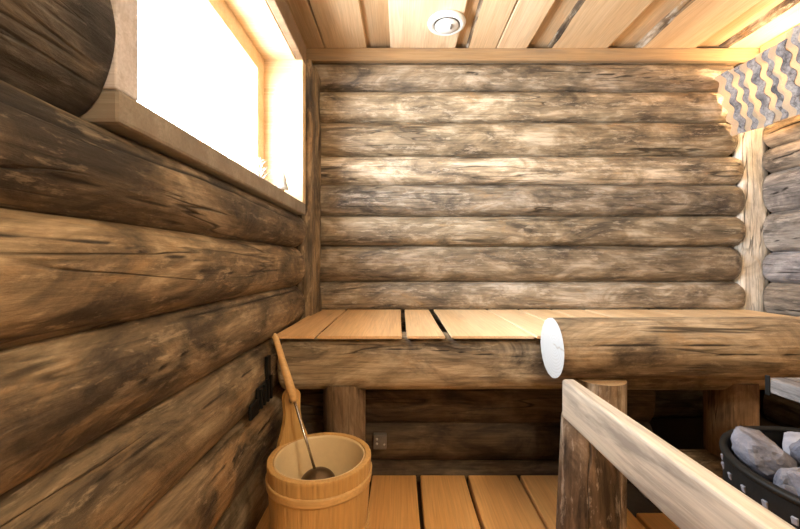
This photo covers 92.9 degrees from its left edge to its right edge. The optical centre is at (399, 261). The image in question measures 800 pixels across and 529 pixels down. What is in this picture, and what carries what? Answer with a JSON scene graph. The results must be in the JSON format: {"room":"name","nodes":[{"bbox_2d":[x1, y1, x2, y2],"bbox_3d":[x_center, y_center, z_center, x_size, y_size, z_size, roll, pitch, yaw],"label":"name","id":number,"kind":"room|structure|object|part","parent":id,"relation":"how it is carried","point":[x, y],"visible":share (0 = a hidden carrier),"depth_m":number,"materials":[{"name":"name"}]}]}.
{"room":"sauna","nodes":[
{"label":"sauna","id":0,"kind":"room"},
{"bbox_2d":[0,0,305,528],"bbox_3d":[-0.528,-0.154,0.620,0.264,1.932,2.960,0,0,0],"label":"wall","id":1,"kind":"structure","parent":0,"point":[145,293],"depth_m":0.55,"materials":[{"name":"brown wood"}]},
{"bbox_2d":[79,0,305,214],"bbox_3d":[-0.549,-0.559,1.080,0.302,0.722,1.090,0,0,0],"label":"window","id":2,"kind":"structure","parent":1,"relation":"in","point":[264,44],"depth_m":1.35,"materials":[{"name":"brown wood"}]},
{"bbox_3d":[-0.549,-0.222,1.072,0.302,0.048,1.066,0,0,0],"label":"sill","id":3,"kind":"part","parent":2,"relation":"part of","materials":[{"name":"brown wood"}]},
{"bbox_3d":[-0.584,-0.542,1.080,0.043,0.592,0.990,0,0,0],"label":"frame","id":4,"kind":"part","parent":2,"relation":"part of","materials":[{"name":"brown wood"}]},
{"bbox_2d":[253,156,271,181],"bbox_3d":[-0.500,-0.312,1.366,0.069,0.133,0.071,0,0,-37],"label":"sprig","id":5,"kind":"object","parent":2,"relation":"on","point":[260,163],"visible":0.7,"depth_m":1.36,"materials":[{"name":"white plant"}]},
{"bbox_2d":[278,166,287,190],"bbox_3d":[-0.455,-0.310,1.475,0.042,0.129,0.042,0,0,0],"label":"figurine","id":6,"kind":"object","parent":2,"relation":"on","point":[282,185],"visible":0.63,"depth_m":1.46,"materials":[{"name":"white ceramic"}]},
{"bbox_2d":[295,59,321,322],"bbox_3d":[-0.417,-0.072,1.746,0.088,1.618,0.219,0,0,0],"label":"post","id":7,"kind":"object","parent":1,"relation":"attached to","point":[310,248],"visible":0.42,"depth_m":1.67,"materials":[{"name":"brown wood"}]},
{"bbox_2d":[256,410,783,528],"bbox_3d":[0.665,0.808,0.620,2.650,0.137,2.960,0,0,0],"label":"floor","id":8,"kind":"structure","parent":0,"point":[395,501],"depth_m":1.19,"materials":[{"name":"brown wood"}]},
{"bbox_2d":[265,388,371,528],"bbox_3d":[-0.203,0.543,0.965,0.263,0.389,0.263,0,0,0],"label":"bucket","id":9,"kind":"object","parent":8,"relation":"on","point":[341,501],"visible":0.96,"depth_m":0.90,"materials":[{"name":"brown wood"}]},
{"bbox_2d":[272,333,334,479],"bbox_3d":[-0.265,0.385,0.976,0.223,0.375,0.094,0,0,23],"label":"ladle","id":10,"kind":"object","parent":9,"relation":"in","point":[316,473],"visible":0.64,"depth_m":1.00,"materials":[{"name":"brown wood"}]},
{"bbox_3d":[-0.313,0.284,1.028,0.097,0.175,0.023,0,0,34],"label":"handle","id":11,"kind":"part","parent":10,"relation":"part of","materials":[{"name":"brown wood"}]},
{"bbox_3d":[-0.243,0.454,0.979,0.099,0.185,0.007,0,0,36],"label":"rod","id":12,"kind":"part","parent":10,"relation":"part of","materials":[{"name":"metal"}]},
{"bbox_2d":[301,466,334,479],"bbox_3d":[-0.208,0.542,0.947,0.096,0.042,0.096,-7,10,0],"label":"bowl","id":13,"kind":"object","parent":10,"relation":"on","point":[316,473],"depth_m":0.94,"materials":[{"name":"metal"}]},
{"bbox_2d":[249,310,795,498],"bbox_3d":[0.677,0.516,1.435,2.162,0.565,0.867,0,0,0],"label":"bench","id":14,"kind":"object","parent":8,"relation":"on","point":[478,396],"visible":0.54,"depth_m":1.33,"materials":[{"name":"brown wood"}]},
{"bbox_3d":[-0.183,0.565,1.262,0.140,0.345,0.142,0,0,0],"label":"leg","id":15,"kind":"part","parent":14,"relation":"part of","materials":[{"name":"brown wood"}]},
{"bbox_2d":[373,433,386,448],"bbox_3d":[-0.070,0.628,1.332,0.046,0.050,0.028,0,0,0],"label":"wall socket","id":16,"kind":"object","parent":14,"relation":"attached to","point":[379,439],"visible":1,"depth_m":1.32,"materials":[{"name":"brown plastic"}]},
{"bbox_3d":[1.089,0.506,1.256,0.133,0.245,0.141,0,0,0],"label":"leg","id":17,"kind":"part","parent":14,"relation":"part of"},
{"bbox_2d":[541,317,799,528],"bbox_3d":[1.088,0.447,1.099,1.300,0.581,0.183,0,0,0],"label":"log railing","id":18,"kind":"object","parent":8,"relation":"on","point":[599,353],"visible":0.59,"depth_m":1.02,"materials":[{"name":"brown wood"}]},
{"bbox_3d":[0.570,0.534,1.082,0.134,0.406,0.135,0,0,0],"label":"post","id":19,"kind":"part","parent":18,"relation":"part of","materials":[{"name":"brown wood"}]},
{"bbox_2d":[556,375,799,528],"bbox_3d":[0.710,0.508,0.425,0.660,0.457,1.174,0,0,0],"label":"guard","id":20,"kind":"object","parent":8,"relation":"on","point":[599,442],"visible":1,"depth_m":0.69,"materials":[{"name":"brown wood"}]},
{"bbox_3d":[0.463,0.560,0.936,0.148,0.354,0.153,0,0,0],"label":"post","id":21,"kind":"part","parent":20,"relation":"part of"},
{"bbox_2d":[719,426,799,528],"bbox_3d":[0.826,0.555,0.656,0.422,0.364,0.422,0,0,0],"label":"stove","id":22,"kind":"object","parent":8,"relation":"on","point":[781,502],"depth_m":0.67,"materials":[{"name":"black metal"}]},
{"bbox_3d":[0.669,0.437,0.651,0.077,0.097,0.090,0,0,-6],"label":"stove stone","id":23,"kind":"part","parent":22,"relation":"part of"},
{"bbox_3d":[0.775,0.450,0.768,0.085,0.095,0.151,-15,32,-21],"label":"stove stone","id":24,"kind":"object","parent":22,"relation":"in","visible":0},
{"bbox_2d":[789,439,799,466],"bbox_3d":[0.799,0.378,0.732,0.067,0.084,0.100,0,0,39],"label":"stone","id":25,"kind":"object","parent":24,"relation":"on","point":[794,447],"visible":0.84,"depth_m":0.74,"materials":[{"name":"grey stone"}]},
{"label":"stove stone","id":26,"kind":"object","parent":22,"relation":"in","visible":0},
{"bbox_2d":[773,467,799,488],"bbox_3d":[0.727,0.405,0.685,0.106,0.089,0.044,0,0,-9],"label":"stone","id":27,"kind":"object","parent":26,"relation":"on","point":[781,477],"visible":0.34,"depth_m":0.67,"materials":[{"name":"grey stone"}]},
{"label":"stove stone","id":28,"kind":"object","parent":22,"relation":"in","visible":0},
{"bbox_2d":[731,426,796,480],"bbox_3d":[0.717,0.379,0.745,0.105,0.088,0.090,0,0,-36],"label":"stone","id":29,"kind":"object","parent":28,"relation":"on","point":[751,447],"visible":0.82,"depth_m":0.72,"materials":[{"name":"grey stone"}]},
{"label":"stove stone","id":30,"kind":"object","parent":22,"relation":"in","visible":0},
{"bbox_2d":[787,470,799,496],"bbox_3d":[0.673,0.377,0.589,0.055,0.087,0.101,0,0,-22],"label":"stone","id":31,"kind":"object","parent":30,"relation":"on","point":[794,476],"visible":1,"depth_m":0.62,"materials":[{"name":"grey stone"}]},
{"bbox_3d":[0.891,0.459,0.741,0.104,0.066,0.102,-24,-18,29],"label":"stove stone","id":32,"kind":"object","parent":22,"relation":"in","visible":0},
{"bbox_2d":[782,431,799,454],"bbox_3d":[0.862,0.400,0.803,0.114,0.087,0.078,0,0,-5],"label":"stone","id":33,"kind":"object","parent":32,"relation":"on","point":[789,437],"visible":0.64,"depth_m":0.80,"materials":[{"name":"grey stone"}]},
{"bbox_2d":[294,63,764,416],"bbox_3d":[0.665,-0.166,1.979,2.650,1.909,0.242,0,0,0],"label":"wall","id":34,"kind":"structure","parent":0,"point":[445,186],"depth_m":1.86,"materials":[{"name":"brown wood"}]},
{"bbox_2d":[306,48,759,62],"bbox_3d":[0.665,-1.016,1.871,2.270,0.063,0.034,0,0,0],"label":"trim","id":35,"kind":"structure","parent":34,"relation":"attached to","point":[317,55],"depth_m":1.86,"materials":[{"name":"brown wood"}]},
{"bbox_2d":[732,126,770,311],"bbox_3d":[1.765,-0.283,1.915,0.169,1.360,0.076,0,0,0],"label":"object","id":36,"kind":"object","parent":34,"relation":"attached to","point":[751,147],"visible":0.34,"depth_m":1.89,"materials":[{"name":"beige wood"}]},
{"bbox_2d":[286,0,799,47],"bbox_3d":[0.665,-1.107,0.620,2.650,0.125,2.960,0,0,0],"label":"ceiling","id":37,"kind":"structure","parent":0,"point":[320,23],"depth_m":1.67,"materials":[{"name":"brown wood"}]},
{"bbox_2d":[428,9,465,35],"bbox_3d":[0.203,-1.028,1.655,0.166,0.036,0.166,0,0,0],"label":"ceiling vent","id":38,"kind":"object","parent":37,"relation":"in","point":[448,22],"visible":1,"depth_m":1.63,"materials":[{"name":"white plastic"}]},
{"bbox_2d":[762,114,799,427],"bbox_3d":[1.888,-0.154,0.620,0.204,1.931,2.960,0,0,0],"label":"wall","id":39,"kind":"structure","parent":0,"point":[781,187],"depth_m":1.79,"materials":[{"name":"brown wood"}]},
{"bbox_2d":[714,24,799,135],"bbox_3d":[1.658,-0.755,1.622,0.276,0.315,0.479,0,0,0],"label":"lamp","id":40,"kind":"object","parent":39,"relation":"attached to","point":[764,90],"visible":1,"depth_m":1.64,"materials":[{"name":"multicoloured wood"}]},
{"bbox_2d":[760,23,799,52],"bbox_3d":[1.765,-1.008,0.510,0.048,0.071,2.660,0,0,0],"label":"trim","id":41,"kind":"structure","parent":39,"relation":"attached to","point":[781,37],"depth_m":1.77,"materials":[{"name":"brown wood"}]}
]}

